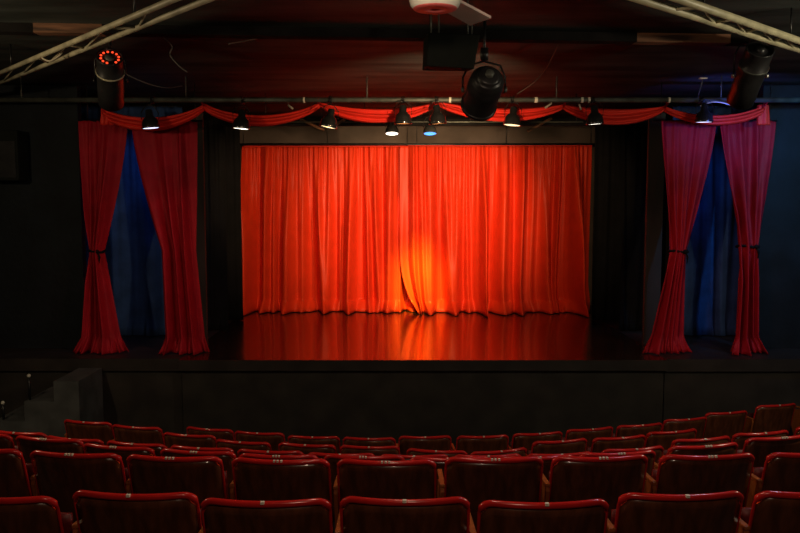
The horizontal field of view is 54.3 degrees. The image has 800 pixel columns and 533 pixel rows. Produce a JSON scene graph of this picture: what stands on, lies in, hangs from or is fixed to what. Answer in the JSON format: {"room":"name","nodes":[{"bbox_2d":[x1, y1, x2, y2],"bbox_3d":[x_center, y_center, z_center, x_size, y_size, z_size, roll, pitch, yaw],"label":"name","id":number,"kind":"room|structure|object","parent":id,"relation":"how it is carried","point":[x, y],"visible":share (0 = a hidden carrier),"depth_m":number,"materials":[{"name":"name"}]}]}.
{"room":"auditorium","nodes":[
{"label":"auditorium","id":0,"kind":"room"},
{"bbox_2d":[0,85,86,347],"bbox_3d":[-5.025,-0.641,10.463,1.550,3.500,0.120,0,5,0],"label":"wall","id":1,"kind":"structure","parent":0,"point":[43,265],"depth_m":10.41,"materials":[{"name":"black paint"}]},
{"bbox_2d":[0,130,28,180],"bbox_3d":[-5.083,-1.435,10.145,0.400,0.640,0.380,0,5,0],"label":"loudspeaker","id":2,"kind":"object","parent":1,"relation":"attached to","point":[14,166],"visible":1,"depth_m":9.97,"materials":[{"name":"black metal"}]},
{"bbox_2d":[0,141,15,176],"bbox_3d":[-5.083,-1.370,9.965,0.340,0.460,0.011,0,5,0],"label":"grille","id":3,"kind":"object","parent":2,"relation":"attached to","point":[7,148],"depth_m":9.96,"materials":[{"name":"black metal"}]},
{"bbox_2d":[0,0,799,116],"bbox_3d":[0.100,-2.098,6.069,12.100,0.150,17.450,0,5,0],"label":"ceiling","id":4,"kind":"structure","parent":0,"point":[258,67],"depth_m":8.18,"materials":[{"name":"black paint"}]},
{"bbox_2d":[0,0,214,84],"bbox_3d":[-2.168,-1.879,5.867,0.239,0.252,10.146,-4,6,-41],"label":"truss","id":5,"kind":"object","parent":4,"relation":"hanging from","point":[143,12],"visible":1,"depth_m":5.99,"materials":[{"name":"silver metal"}]},
{"bbox_2d":[93,42,127,111],"bbox_3d":[-2.683,-1.787,7.224,0.296,0.667,0.577,-3,6,-28],"label":"spotlight","id":6,"kind":"object","parent":4,"relation":"hanging from","point":[109,71],"visible":1,"depth_m":7.12,"materials":[{"name":"grey paint"}]},
{"bbox_2d":[81,96,182,335],"bbox_3d":[-3.886,-0.723,11.370,1.471,3.490,0.150,0,5,0],"label":"drape","id":7,"kind":"object","parent":4,"relation":"hanging from","point":[133,253],"visible":0.38,"depth_m":11.41,"materials":[{"name":"fabric"}]},
{"bbox_2d":[80,83,202,121],"bbox_3d":[-3.346,-2.116,10.077,1.592,0.495,0.028,0,5,0],"label":"rail","id":8,"kind":"object","parent":4,"relation":"hanging from","point":[195,120],"visible":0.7,"depth_m":10.08,"materials":[{"name":"black metal"}]},
{"bbox_2d":[73,121,128,354],"bbox_3d":[-3.917,-0.374,10.101,0.737,3.010,0.372,1,5,9],"label":"curtain","id":9,"kind":"object","parent":8,"relation":"hanging from","point":[101,147],"visible":0.99,"depth_m":10.13,"materials":[{"name":"red fabric"}]},
{"bbox_2d":[132,121,209,355],"bbox_3d":[-2.984,-0.369,10.049,0.980,3.010,0.361,0,5,0],"label":"curtain","id":10,"kind":"object","parent":8,"relation":"hanging from","point":[166,159],"visible":0.94,"depth_m":10.12,"materials":[{"name":"red fabric"}]},
{"bbox_2d":[199,103,228,329],"bbox_3d":[-2.870,-0.761,11.813,0.475,3.490,0.161,0,5,0],"label":"drape","id":11,"kind":"object","parent":4,"relation":"hanging from","point":[214,128],"visible":0.63,"depth_m":11.87,"materials":[{"name":"black fabric"}]},
{"bbox_2d":[187,108,243,319],"bbox_3d":[-3.084,-0.845,12.803,0.959,3.490,0.174,0,5,0],"label":"drape","id":12,"kind":"object","parent":4,"relation":"hanging from","point":[232,136],"visible":0.24,"depth_m":12.87,"materials":[{"name":"black fabric"}]},
{"bbox_2d":[0,22,799,46],"bbox_3d":[0.075,-2.058,6.936,11.350,0.078,0.141,0,5,-4],"label":"ceiling beam","id":13,"kind":"structure","parent":4,"relation":"attached to","point":[6,28],"depth_m":6.86,"materials":[{"name":"metal"}]},
{"bbox_2d":[0,76,799,102],"bbox_3d":[0.100,-2.148,9.472,11.780,0.318,0.070,0,5,0],"label":"pipe","id":14,"kind":"object","parent":4,"relation":"hanging from","point":[21,99],"visible":0.98,"depth_m":9.46,"materials":[{"name":"grey metal"}]},
{"bbox_2d":[140,96,159,129],"bbox_3d":[-2.989,-1.858,9.393,0.218,0.412,0.257,3,6,31],"label":"spotlight","id":15,"kind":"object","parent":14,"relation":"hanging from","point":[149,122],"visible":1,"depth_m":9.34,"materials":[{"name":"black metal"}]},
{"bbox_2d":[232,96,250,129],"bbox_3d":[-1.924,-1.856,9.393,0.217,0.415,0.257,-3,6,-32],"label":"spotlight","id":16,"kind":"object","parent":14,"relation":"hanging from","point":[241,122],"visible":1,"depth_m":9.34,"materials":[{"name":"black metal"}]},
{"bbox_2d":[319,96,338,129],"bbox_3d":[-0.851,-1.858,9.393,0.215,0.411,0.259,4,6,41],"label":"spotlight","id":17,"kind":"object","parent":14,"relation":"hanging from","point":[329,121],"visible":1,"depth_m":9.34,"materials":[{"name":"black metal"}]},
{"bbox_2d":[394,96,411,123],"bbox_3d":[0.047,-1.888,9.390,0.217,0.352,0.258,3,6,34],"label":"spotlight","id":18,"kind":"object","parent":14,"relation":"hanging from","point":[402,117],"visible":1,"depth_m":9.32,"materials":[{"name":"black metal"}]},
{"bbox_2d":[100,102,769,130],"bbox_3d":[0.437,-1.864,9.598,8.313,0.390,0.266,0,5,0],"label":"swag valance","id":19,"kind":"object","parent":14,"relation":"hanging from","point":[610,116],"visible":0.86,"depth_m":9.62,"materials":[{"name":"red fabric"}]},
{"bbox_2d":[428,96,446,124],"bbox_3d":[0.467,-1.884,9.391,0.217,0.359,0.257,3,6,31],"label":"spotlight","id":20,"kind":"object","parent":14,"relation":"hanging from","point":[437,117],"visible":1,"depth_m":9.32,"materials":[{"name":"black metal"}]},
{"bbox_2d":[503,96,521,126],"bbox_3d":[1.339,-1.875,9.392,0.216,0.376,0.258,-3,6,-31],"label":"spotlight","id":21,"kind":"object","parent":14,"relation":"hanging from","point":[512,119],"visible":1,"depth_m":9.34,"materials":[{"name":"black metal"}]},
{"bbox_2d":[585,96,603,124],"bbox_3d":[2.357,-1.883,9.391,0.218,0.362,0.257,3,6,32],"label":"spotlight","id":22,"kind":"object","parent":14,"relation":"hanging from","point":[594,118],"visible":1,"depth_m":9.33,"materials":[{"name":"black metal"}]},
{"bbox_2d":[694,96,713,122],"bbox_3d":[3.647,-1.897,9.389,0.217,0.332,0.258,-3,6,-34],"label":"spotlight","id":23,"kind":"object","parent":14,"relation":"hanging from","point":[704,115],"visible":1,"depth_m":9.33,"materials":[{"name":"black metal"}]},
{"bbox_2d":[240,126,594,144],"bbox_3d":[0.307,-2.428,13.914,6.414,0.526,0.040,0,5,0],"label":"track","id":24,"kind":"object","parent":4,"relation":"hanging from","point":[243,143],"visible":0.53,"depth_m":13.92,"materials":[{"name":"black metal"}]},
{"bbox_2d":[241,146,415,315],"bbox_3d":[-1.182,-0.656,13.707,3.301,2.960,0.838,0,5,0],"label":"curtain","id":25,"kind":"object","parent":24,"relation":"hanging from","point":[320,225],"visible":0.86,"depth_m":13.93,"materials":[{"name":"red fabric"}]},
{"bbox_2d":[400,145,591,316],"bbox_3d":[1.713,-0.645,13.575,3.438,2.960,0.888,0,5,0],"label":"curtain","id":26,"kind":"object","parent":24,"relation":"hanging from","point":[498,229],"visible":1,"depth_m":13.82,"materials":[{"name":"red fabric"}]},
{"bbox_2d":[182,105,672,131],"bbox_3d":[0.400,-2.349,12.423,8.400,0.429,0.145,0,5,0],"label":"beam","id":27,"kind":"structure","parent":4,"relation":"attached to","point":[418,120],"depth_m":12.40,"materials":[{"name":"black metal"}]},
{"bbox_2d":[409,0,460,13],"bbox_3d":[0.214,-1.742,4.769,0.316,0.339,0.316,0,5,0],"label":"dome lamp","id":28,"kind":"object","parent":4,"relation":"attached to","point":[420,6],"visible":1,"depth_m":4.72,"materials":[{"name":"white plastic"}]},
{"bbox_2d":[422,5,479,71],"bbox_3d":[0.391,-1.774,6.075,0.413,0.497,0.268,-1,5,-7],"label":"loudspeaker","id":29,"kind":"object","parent":4,"relation":"hanging from","point":[441,51],"visible":0.84,"depth_m":5.96,"materials":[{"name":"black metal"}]},
{"bbox_2d":[448,0,490,24],"bbox_3d":[0.427,-1.824,5.208,0.209,0.250,0.767,2,5,26],"label":"board","id":30,"kind":"object","parent":4,"relation":"hanging from","point":[467,13],"visible":0.69,"depth_m":5.28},
{"bbox_2d":[461,20,506,120],"bbox_3d":[0.700,-1.644,6.507,0.384,0.830,0.498,0,5,0],"label":"light","id":31,"kind":"object","parent":4,"relation":"hanging from","point":[479,101],"visible":0.99,"depth_m":6.43,"materials":[{"name":"black metal"}]},
{"bbox_2d":[591,126,666,319],"bbox_3d":[3.789,-0.848,12.835,1.222,3.490,0.109,0,5,0],"label":"drape","id":32,"kind":"object","parent":4,"relation":"hanging from","point":[609,140],"visible":0.38,"depth_m":12.85,"materials":[{"name":"black fabric"}]},
{"bbox_2d":[619,103,666,330],"bbox_3d":[3.695,-0.762,11.828,0.673,3.491,0.131,0,5,0],"label":"drape","id":33,"kind":"object","parent":4,"relation":"hanging from","point":[635,135],"visible":0.62,"depth_m":11.84,"materials":[{"name":"black fabric"}]},
{"bbox_2d":[669,96,756,335],"bbox_3d":[4.625,-0.724,11.381,1.389,3.490,0.128,0,5,0],"label":"drape","id":34,"kind":"object","parent":4,"relation":"hanging from","point":[712,267],"visible":0.38,"depth_m":11.43,"materials":[{"name":"fabric"}]},
{"bbox_2d":[628,0,799,52],"bbox_3d":[2.114,-1.833,5.349,5.359,0.256,0.238,-4,7,-42],"label":"truss","id":35,"kind":"object","parent":4,"relation":"hanging from","point":[684,12],"visible":1,"depth_m":5.54,"materials":[{"name":"silver metal"}]},
{"bbox_2d":[653,83,776,121],"bbox_3d":[4.077,-2.116,10.077,1.605,0.495,0.028,0,5,0],"label":"rail","id":36,"kind":"object","parent":4,"relation":"hanging from","point":[661,83],"visible":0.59,"depth_m":10.08,"materials":[{"name":"black metal"}]},
{"bbox_2d":[642,120,715,353],"bbox_3d":[3.624,-0.377,10.138,0.964,3.009,0.310,-1,5,-15],"label":"curtain","id":37,"kind":"object","parent":36,"relation":"hanging from","point":[687,146],"visible":0.99,"depth_m":10.12,"materials":[{"name":"red fabric"}]},
{"bbox_2d":[720,121,775,355],"bbox_3d":[4.491,-0.371,10.062,0.758,3.009,0.467,0,5,0],"label":"curtain","id":38,"kind":"object","parent":36,"relation":"hanging from","point":[747,146],"visible":0.99,"depth_m":10.11,"materials":[{"name":"red fabric"}]},
{"bbox_2d":[727,28,774,109],"bbox_3d":[3.066,-1.738,6.827,0.319,0.697,0.565,0,5,0],"label":"spotlight","id":39,"kind":"object","parent":4,"relation":"hanging from","point":[753,67],"visible":0.98,"depth_m":6.73,"materials":[{"name":"black metal"}]},
{"bbox_2d":[240,126,668,304],"bbox_3d":[0.100,-0.442,14.891,11.800,4.650,0.150,0,5,0],"label":"wall","id":40,"kind":"structure","parent":0,"point":[256,134],"depth_m":14.64,"materials":[{"name":"black paint"}]},
{"bbox_2d":[758,85,799,347],"bbox_3d":[5.390,-0.641,10.463,1.220,3.500,0.120,0,5,0],"label":"wall","id":41,"kind":"structure","parent":0,"point":[779,239],"depth_m":10.42,"materials":[{"name":"black paint"}]},
{"bbox_3d":[0.100,1.606,6.359,11.800,2.020,17.200,0,5,0],"label":"floor","id":42,"kind":"structure","parent":0,"visible":0},
{"bbox_2d":[0,434,17,449],"bbox_3d":[-2.960,1.567,5.663,0.550,0.834,0.367,1,5,12],"label":"seat","id":43,"kind":"object","parent":42,"relation":"on","point":[6,441],"visible":0.23,"depth_m":5.46,"materials":[{"name":"red leather"}]},
{"bbox_2d":[0,449,33,497],"bbox_3d":[-2.320,1.391,4.438,0.550,0.834,0.367,1,5,7],"label":"seat","id":44,"kind":"object","parent":42,"relation":"on","point":[15,474],"visible":0.56,"depth_m":4.29,"materials":[{"name":"red leather"}]},
{"bbox_2d":[25,463,33,495],"bbox_3d":[-2.297,1.311,4.522,0.456,0.380,0.096,1,5,7],"label":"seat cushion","id":45,"kind":"object","parent":44,"relation":"on","point":[29,467],"depth_m":4.44,"materials":[{"name":"red fabric"}]},
{"bbox_2d":[0,430,46,445],"bbox_3d":[-3.141,1.758,6.603,0.550,0.834,0.367,1,5,12],"label":"seat","id":46,"kind":"object","parent":42,"relation":"on","point":[13,435],"visible":0.17,"depth_m":6.39,"materials":[{"name":"red fabric"}]},
{"bbox_2d":[0,496,73,532],"bbox_3d":[-1.641,1.317,3.300,0.550,0.834,0.367,0,5,4],"label":"seat","id":47,"kind":"object","parent":42,"relation":"on","point":[32,514],"visible":1,"depth_m":3.13,"materials":[{"name":"red fabric"}]},
{"bbox_2d":[61,512,73,532],"bbox_3d":[-1.624,1.237,3.385,0.456,0.380,0.096,0,5,4],"label":"seat cushion","id":48,"kind":"object","parent":47,"relation":"on","point":[67,518],"depth_m":3.32,"materials":[{"name":"red fabric"}]},
{"bbox_2d":[16,435,84,462],"bbox_3d":[-2.418,1.577,5.548,0.550,0.834,0.367,1,5,12],"label":"seat","id":49,"kind":"object","parent":42,"relation":"on","point":[26,445],"visible":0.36,"depth_m":5.36,"materials":[{"name":"red leather"}]},
{"bbox_2d":[0,368,103,437],"bbox_3d":[-4.472,1.794,9.552,1.398,1.101,0.730,0,5,0],"label":"steps","id":50,"kind":"structure","parent":42,"relation":"on","point":[77,395],"depth_m":9.20,"materials":[{"name":"paint"}]},
{"bbox_2d":[47,435,103,444],"bbox_3d":[-2.607,1.773,6.434,0.550,0.834,0.367,1,5,13],"label":"seat","id":51,"kind":"object","parent":42,"relation":"on","point":[94,441],"visible":0.08,"depth_m":6.22,"materials":[{"name":"red leather"}]},
{"bbox_2d":[30,450,128,521],"bbox_3d":[-1.753,1.397,4.364,0.550,0.834,0.367,1,5,7],"label":"seat","id":52,"kind":"object","parent":42,"relation":"on","point":[58,476],"visible":0.66,"depth_m":4.21,"materials":[{"name":"red plastic"}]},
{"bbox_2d":[64,419,113,444],"bbox_3d":[-3.003,1.887,7.685,0.550,0.834,0.367,1,5,13],"label":"seat","id":53,"kind":"object","parent":42,"relation":"on","point":[103,431],"visible":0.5,"depth_m":7.51,"materials":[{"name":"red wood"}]},
{"bbox_2d":[83,443,155,467],"bbox_3d":[-1.876,1.592,5.376,0.550,0.834,0.367,1,5,12],"label":"seat","id":54,"kind":"object","parent":42,"relation":"on","point":[89,448],"visible":0.23,"depth_m":5.18,"materials":[{"name":"red plastic"}]},
{"bbox_2d":[107,440,166,455],"bbox_3d":[-2.068,1.783,6.310,0.550,0.834,0.367,1,5,12],"label":"seat","id":55,"kind":"object","parent":42,"relation":"on","point":[157,448],"visible":0.21,"depth_m":6.11,"materials":[{"name":"red fabric"}]},
{"bbox_2d":[72,490,202,532],"bbox_3d":[-1.090,1.314,3.339,0.550,0.834,0.367,0,5,3],"label":"seat","id":56,"kind":"object","parent":42,"relation":"on","point":[96,512],"visible":0.98,"depth_m":3.17,"materials":[{"name":"red fabric"}]},
{"bbox_2d":[112,424,164,444],"bbox_3d":[-2.471,1.901,7.519,0.550,0.834,0.367,1,5,13],"label":"seat","id":57,"kind":"object","parent":42,"relation":"on","point":[122,433],"visible":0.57,"depth_m":7.34,"materials":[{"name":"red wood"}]},
{"bbox_2d":[125,454,227,509],"bbox_3d":[-1.207,1.402,4.307,0.550,0.834,0.367,0,5,4],"label":"seat","id":58,"kind":"object","parent":42,"relation":"on","point":[205,477],"visible":0.59,"depth_m":4.15,"materials":[{"name":"red fabric"}]},
{"bbox_2d":[163,432,215,447],"bbox_3d":[-1.912,1.922,7.272,0.550,0.834,0.367,1,5,12],"label":"seat","id":59,"kind":"object","parent":42,"relation":"on","point":[204,441],"visible":0.35,"depth_m":7.08,"materials":[{"name":"red fabric"}]},
{"bbox_2d":[160,448,237,498],"bbox_3d":[-1.324,1.600,5.276,0.550,0.834,0.367,1,5,9],"label":"seat","id":60,"kind":"object","parent":42,"relation":"on","point":[227,457],"visible":0.24,"depth_m":5.09,"materials":[{"name":"red leather"}]},
{"bbox_2d":[170,445,233,452],"bbox_3d":[-1.532,1.792,6.205,0.550,0.834,0.367,1,5,9],"label":"seat","id":61,"kind":"object","parent":42,"relation":"on","point":[178,447],"visible":0.19,"depth_m":6.00,"materials":[{"name":"red leather"}]},
{"bbox_2d":[186,426,234,440],"bbox_3d":[-1.937,2.049,8.140,0.550,0.834,0.367,1,5,13],"label":"seat","id":62,"kind":"object","parent":42,"relation":"on","point":[226,434],"visible":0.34,"depth_m":7.95,"materials":[{"name":"red leather"}]},
{"bbox_2d":[216,439,271,457],"bbox_3d":[-1.381,1.939,7.067,0.550,0.834,0.367,1,5,12],"label":"seat","id":63,"kind":"object","parent":42,"relation":"on","point":[220,443],"visible":0.23,"depth_m":6.87,"materials":[{"name":"red leather"}]},
{"bbox_2d":[235,431,286,450],"bbox_3d":[-1.410,2.060,8.005,0.550,0.834,0.367,1,5,9],"label":"seat","id":64,"kind":"object","parent":42,"relation":"on","point":[274,439],"visible":0.3,"depth_m":7.82,"materials":[{"name":"red leather"}]},
{"bbox_2d":[198,498,332,532],"bbox_3d":[-0.546,1.320,3.264,0.550,0.834,0.367,0,5,1],"label":"seat","id":65,"kind":"object","parent":42,"relation":"on","point":[312,515],"visible":1,"depth_m":3.09,"materials":[{"name":"red plastic"}]},
{"bbox_2d":[237,448,303,456],"bbox_3d":[-0.991,1.799,6.125,0.550,0.834,0.367,1,5,7],"label":"seat","id":66,"kind":"object","parent":42,"relation":"on","point":[295,452],"visible":0.2,"depth_m":5.92,"materials":[{"name":"red plastic"}]},
{"bbox_2d":[239,453,318,459],"bbox_3d":[-0.788,1.607,5.194,0.550,0.834,0.367,0,5,4],"label":"seat","id":67,"kind":"object","parent":42,"relation":"on","point":[245,455],"visible":0.2,"depth_m":5.00,"materials":[{"name":"red fabric"}]},
{"bbox_2d":[229,457,333,532],"bbox_3d":[-0.635,1.406,4.260,0.550,0.834,0.367,0,5,3],"label":"seat","id":68,"kind":"object","parent":42,"relation":"on","point":[253,479],"visible":0.64,"depth_m":4.11,"materials":[{"name":"red plastic"}]},
{"bbox_2d":[278,442,336,454],"bbox_3d":[-0.808,1.946,6.984,0.550,0.834,0.367,1,5,9],"label":"seat","id":69,"kind":"object","parent":42,"relation":"on","point":[305,448],"visible":0.28,"depth_m":6.79,"materials":[{"name":"red leather"}]},
{"bbox_2d":[288,435,339,453],"bbox_3d":[-0.858,2.071,7.875,0.550,0.834,0.367,0,5,5],"label":"seat","id":70,"kind":"object","parent":42,"relation":"on","point":[312,440],"visible":0.3,"depth_m":7.69,"materials":[{"name":"red fabric"}]},
{"bbox_2d":[308,452,374,460],"bbox_3d":[-0.451,1.805,6.055,0.550,0.834,0.367,0,5,3],"label":"seat","id":71,"kind":"object","parent":42,"relation":"on","point":[319,455],"visible":0.1,"depth_m":5.87,"materials":[{"name":"red plastic"}]},
{"bbox_2d":[324,454,404,520],"bbox_3d":[-0.237,1.609,5.177,0.550,0.834,0.367,0,5,3],"label":"seat","id":72,"kind":"object","parent":42,"relation":"on","point":[334,459],"visible":0.22,"depth_m":5.00,"materials":[{"name":"red plastic"}]},
{"bbox_2d":[342,437,395,449],"bbox_3d":[-0.310,2.075,7.826,0.550,0.834,0.367,0,5,2],"label":"seat","id":73,"kind":"object","parent":42,"relation":"on","point":[388,441],"visible":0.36,"depth_m":7.64,"materials":[{"name":"red leather"}]},
{"bbox_2d":[340,445,399,455],"bbox_3d":[-0.268,1.951,6.930,0.550,0.834,0.367,0,5,3],"label":"seat","id":74,"kind":"object","parent":42,"relation":"on","point":[347,449],"visible":0.21,"depth_m":6.74,"materials":[{"name":"red leather"}]},
{"bbox_2d":[333,458,436,528],"bbox_3d":[-0.079,1.407,4.245,0.550,0.834,0.367,0,5,2],"label":"seat","id":75,"kind":"object","parent":42,"relation":"on","point":[407,479],"visible":0.62,"depth_m":4.09,"materials":[{"name":"red plastic"}]},
{"bbox_2d":[0,305,799,447],"bbox_3d":[0.100,1.529,12.380,11.780,1.150,5.150,0,5,0],"label":"stage","id":76,"kind":"object","parent":42,"relation":"on","point":[395,375],"visible":0.63,"depth_m":9.91,"materials":[{"name":"black wood"}]},
{"bbox_2d":[192,113,207,343],"bbox_3d":[-2.767,-0.503,10.726,0.178,3.179,0.060,0,5,0],"label":"trim","id":77,"kind":"structure","parent":76,"relation":"on","point":[201,217],"depth_m":10.69,"materials":[{"name":"black fabric"}]},
{"bbox_2d":[642,113,665,344],"bbox_3d":[3.488,-0.503,10.726,0.220,3.179,0.060,0,5,0],"label":"trim","id":78,"kind":"structure","parent":76,"relation":"on","point":[654,175],"depth_m":10.69,"materials":[{"name":"black fabric"}]},
{"bbox_2d":[335,496,469,532],"bbox_3d":[0.009,1.319,3.281,0.550,0.834,0.367,0,5,1],"label":"seat","id":79,"kind":"object","parent":42,"relation":"on","point":[361,514],"visible":1,"depth_m":3.11,"materials":[{"name":"red leather"}]},
{"bbox_2d":[381,454,448,459],"bbox_3d":[0.096,1.808,6.020,0.550,0.834,0.367,0,5,0],"label":"seat","id":80,"kind":"object","parent":42,"relation":"on","point":[406,457],"visible":0.09,"depth_m":5.82,"materials":[{"name":"red leather"}]},
{"bbox_2d":[396,435,450,454],"bbox_3d":[0.233,2.071,7.874,0.550,0.834,0.367,0,5,-2],"label":"seat","id":81,"kind":"object","parent":42,"relation":"on","point":[443,442],"visible":0.39,"depth_m":7.70,"materials":[{"name":"red leather"}]},
{"bbox_2d":[407,448,467,457],"bbox_3d":[0.320,1.960,6.823,0.550,0.834,0.367,1,5,8],"label":"seat","id":82,"kind":"object","parent":42,"relation":"on","point":[413,451],"visible":0.18,"depth_m":6.62,"materials":[{"name":"red leather"}]},
{"bbox_2d":[410,456,487,497],"bbox_3d":[0.302,1.612,5.143,0.550,0.834,0.367,0,5,-3],"label":"seat","id":83,"kind":"object","parent":42,"relation":"on","point":[440,462],"visible":0.09,"depth_m":4.95,"materials":[{"name":"red leather"}]},
{"bbox_2d":[451,434,508,454],"bbox_3d":[0.802,2.070,7.889,0.550,0.834,0.367,0,5,-5],"label":"seat","id":84,"kind":"object","parent":42,"relation":"on","point":[470,444],"visible":0.39,"depth_m":7.72,"materials":[{"name":"red leather"}]},
{"bbox_2d":[437,456,543,530],"bbox_3d":[0.487,1.404,4.283,0.550,0.834,0.367,0,5,-1],"label":"seat","id":85,"kind":"object","parent":42,"relation":"on","point":[477,480],"visible":0.63,"depth_m":4.13,"materials":[{"name":"red leather"}]},
{"bbox_2d":[470,447,526,456],"bbox_3d":[0.805,1.961,6.814,0.550,0.834,0.367,-1,5,-15],"label":"seat","id":86,"kind":"object","parent":42,"relation":"on","point":[522,451],"visible":0.15,"depth_m":6.62,"materials":[{"name":"red leather"}]},
{"bbox_2d":[508,431,562,454],"bbox_3d":[1.356,2.062,7.985,0.550,0.834,0.367,-1,5,-10],"label":"seat","id":87,"kind":"object","parent":42,"relation":"on","point":[526,440],"visible":0.37,"depth_m":7.81,"materials":[{"name":"red leather"}]},
{"bbox_2d":[498,454,572,479],"bbox_3d":[0.851,1.610,5.166,0.550,0.834,0.367,0,5,-5],"label":"seat","id":88,"kind":"object","parent":42,"relation":"on","point":[547,460],"visible":0.1,"depth_m":4.98,"materials":[{"name":"red leather"}]},
{"bbox_2d":[469,499,608,532],"bbox_3d":[0.557,1.321,3.249,0.550,0.834,0.367,0,5,-2],"label":"seat","id":89,"kind":"object","parent":42,"relation":"on","point":[497,516],"visible":0.95,"depth_m":3.08,"materials":[{"name":"red leather"}]},
{"bbox_2d":[526,438,586,455],"bbox_3d":[1.391,1.937,7.091,0.550,0.834,0.367,-1,5,-12],"label":"seat","id":90,"kind":"object","parent":42,"relation":"on","point":[573,445],"visible":0.29,"depth_m":6.91,"materials":[{"name":"red leather"}]},
{"bbox_2d":[562,426,612,450],"bbox_3d":[1.911,2.049,8.134,0.550,0.834,0.367,-1,5,-13],"label":"seat","id":91,"kind":"object","parent":42,"relation":"on","point":[589,434],"visible":0.33,"depth_m":7.95,"materials":[{"name":"red leather"}]},
{"bbox_2d":[541,454,647,521],"bbox_3d":[1.049,1.402,4.306,0.550,0.834,0.367,0,5,-3],"label":"seat","id":92,"kind":"object","parent":42,"relation":"on","point":[571,478],"visible":0.7,"depth_m":4.16,"materials":[{"name":"red leather"}]},
{"bbox_2d":[587,434,645,452],"bbox_3d":[1.950,1.929,7.192,0.550,0.834,0.367,-1,5,-12],"label":"seat","id":93,"kind":"object","parent":42,"relation":"on","point":[599,444],"visible":0.34,"depth_m":7.01,"materials":[{"name":"red leather"}]},
{"bbox_2d":[579,450,655,479],"bbox_3d":[1.397,1.603,5.241,0.550,0.834,0.367,-1,5,-8],"label":"seat","id":94,"kind":"object","parent":42,"relation":"on","point":[650,454],"visible":0.14,"depth_m":5.06,"materials":[{"name":"red leather"}]},
{"bbox_2d":[601,445,663,466],"bbox_3d":[1.769,1.794,6.178,0.550,0.834,0.367,-1,5,-11],"label":"seat","id":95,"kind":"object","parent":42,"relation":"on","point":[658,449],"visible":0.18,"depth_m":5.99,"materials":[{"name":"red leather"}]},
{"bbox_2d":[612,422,662,436],"bbox_3d":[2.465,2.037,8.276,0.550,0.834,0.367,-1,5,-13],"label":"seat","id":96,"kind":"object","parent":42,"relation":"on","point":[622,430],"visible":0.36,"depth_m":8.09,"materials":[{"name":"red fabric"}]},
{"bbox_2d":[644,428,696,449],"bbox_3d":[2.484,1.913,7.372,0.550,0.834,0.367,-1,5,-14],"label":"seat","id":97,"kind":"object","parent":42,"relation":"on","point":[663,438],"visible":0.3,"depth_m":7.19,"materials":[{"name":"red leather"}]},
{"bbox_2d":[606,490,743,532],"bbox_3d":[1.133,1.315,3.331,0.550,0.834,0.367,0,5,-3],"label":"seat","id":98,"kind":"object","parent":42,"relation":"on","point":[719,512],"visible":0.94,"depth_m":3.17,"materials":[{"name":"red leather"}]},
{"bbox_2d":[661,416,706,438],"bbox_3d":[3.021,2.018,8.496,0.550,0.834,0.367,-1,5,-13],"label":"seat","id":99,"kind":"object","parent":42,"relation":"on","point":[699,423],"visible":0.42,"depth_m":8.32,"materials":[{"name":"red leather"}]},
{"bbox_2d":[653,442,737,468],"bbox_3d":[2.009,1.590,5.392,0.550,0.834,0.367,-1,5,-11],"label":"seat","id":100,"kind":"object","parent":42,"relation":"on","point":[729,448],"visible":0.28,"depth_m":5.20,"materials":[{"name":"red leather"}]},
{"bbox_2d":[663,435,729,455],"bbox_3d":[2.393,1.773,6.428,0.550,0.834,0.367,-1,5,-12],"label":"seat","id":101,"kind":"object","parent":42,"relation":"on","point":[722,439],"visible":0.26,"depth_m":6.23,"materials":[{"name":"red leather"}]},
{"bbox_2d":[644,453,754,507],"bbox_3d":[1.631,1.400,4.330,0.550,0.834,0.367,0,5,-4],"label":"seat","id":102,"kind":"object","parent":42,"relation":"on","point":[675,474],"visible":0.53,"depth_m":4.18,"materials":[{"name":"red fabric"}]},
{"bbox_2d":[703,410,746,441],"bbox_3d":[3.568,1.997,8.751,0.550,0.834,0.367,-1,5,-12],"label":"seat","id":103,"kind":"object","parent":42,"relation":"on","point":[718,424],"visible":0.56,"depth_m":8.60,"materials":[{"name":"red leather"}]},
{"bbox_2d":[731,430,788,449],"bbox_3d":[2.947,1.760,6.588,0.550,0.834,0.367,-1,5,-12],"label":"seat","id":104,"kind":"object","parent":42,"relation":"on","point":[739,438],"visible":0.2,"depth_m":6.39,"materials":[{"name":"red fabric"}]},
{"bbox_2d":[737,435,799,472],"bbox_3d":[2.604,1.575,5.577,0.550,0.834,0.367,-1,5,-12],"label":"seat","id":105,"kind":"object","parent":42,"relation":"on","point":[759,447],"visible":0.35,"depth_m":5.39,"materials":[{"name":"red leather"}]},
{"bbox_2d":[738,491,799,532],"bbox_3d":[1.694,1.313,3.352,0.550,0.834,0.367,0,5,-3],"label":"seat","id":106,"kind":"object","parent":42,"relation":"on","point":[770,511],"visible":0.9,"depth_m":3.19,"materials":[{"name":"red leather"}]},
{"bbox_2d":[740,507,751,523],"bbox_3d":[1.700,1.232,3.439,0.456,0.380,0.096,0,5,-3],"label":"seat cushion","id":107,"kind":"object","parent":106,"relation":"on","point":[745,513],"depth_m":3.37,"materials":[{"name":"red fabric"}]},
{"bbox_2d":[743,403,795,432],"bbox_3d":[4.265,1.970,9.063,0.550,0.834,0.367,-1,5,-13],"label":"seat","id":108,"kind":"object","parent":42,"relation":"on","point":[766,418],"visible":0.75,"depth_m":8.93,"materials":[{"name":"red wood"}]},
{"bbox_2d":[745,452,799,506],"bbox_3d":[2.212,1.397,4.370,0.550,0.834,0.367,0,5,-5],"label":"seat","id":109,"kind":"object","parent":42,"relation":"on","point":[780,471],"visible":0.45,"depth_m":4.22,"materials":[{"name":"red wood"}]},
{"bbox_2d":[791,405,799,435],"bbox_3d":[5.082,1.935,9.470,0.550,0.834,0.367,-1,5,-13],"label":"seat","id":110,"kind":"object","parent":42,"relation":"on","point":[795,423],"visible":0.3,"depth_m":9.47,"materials":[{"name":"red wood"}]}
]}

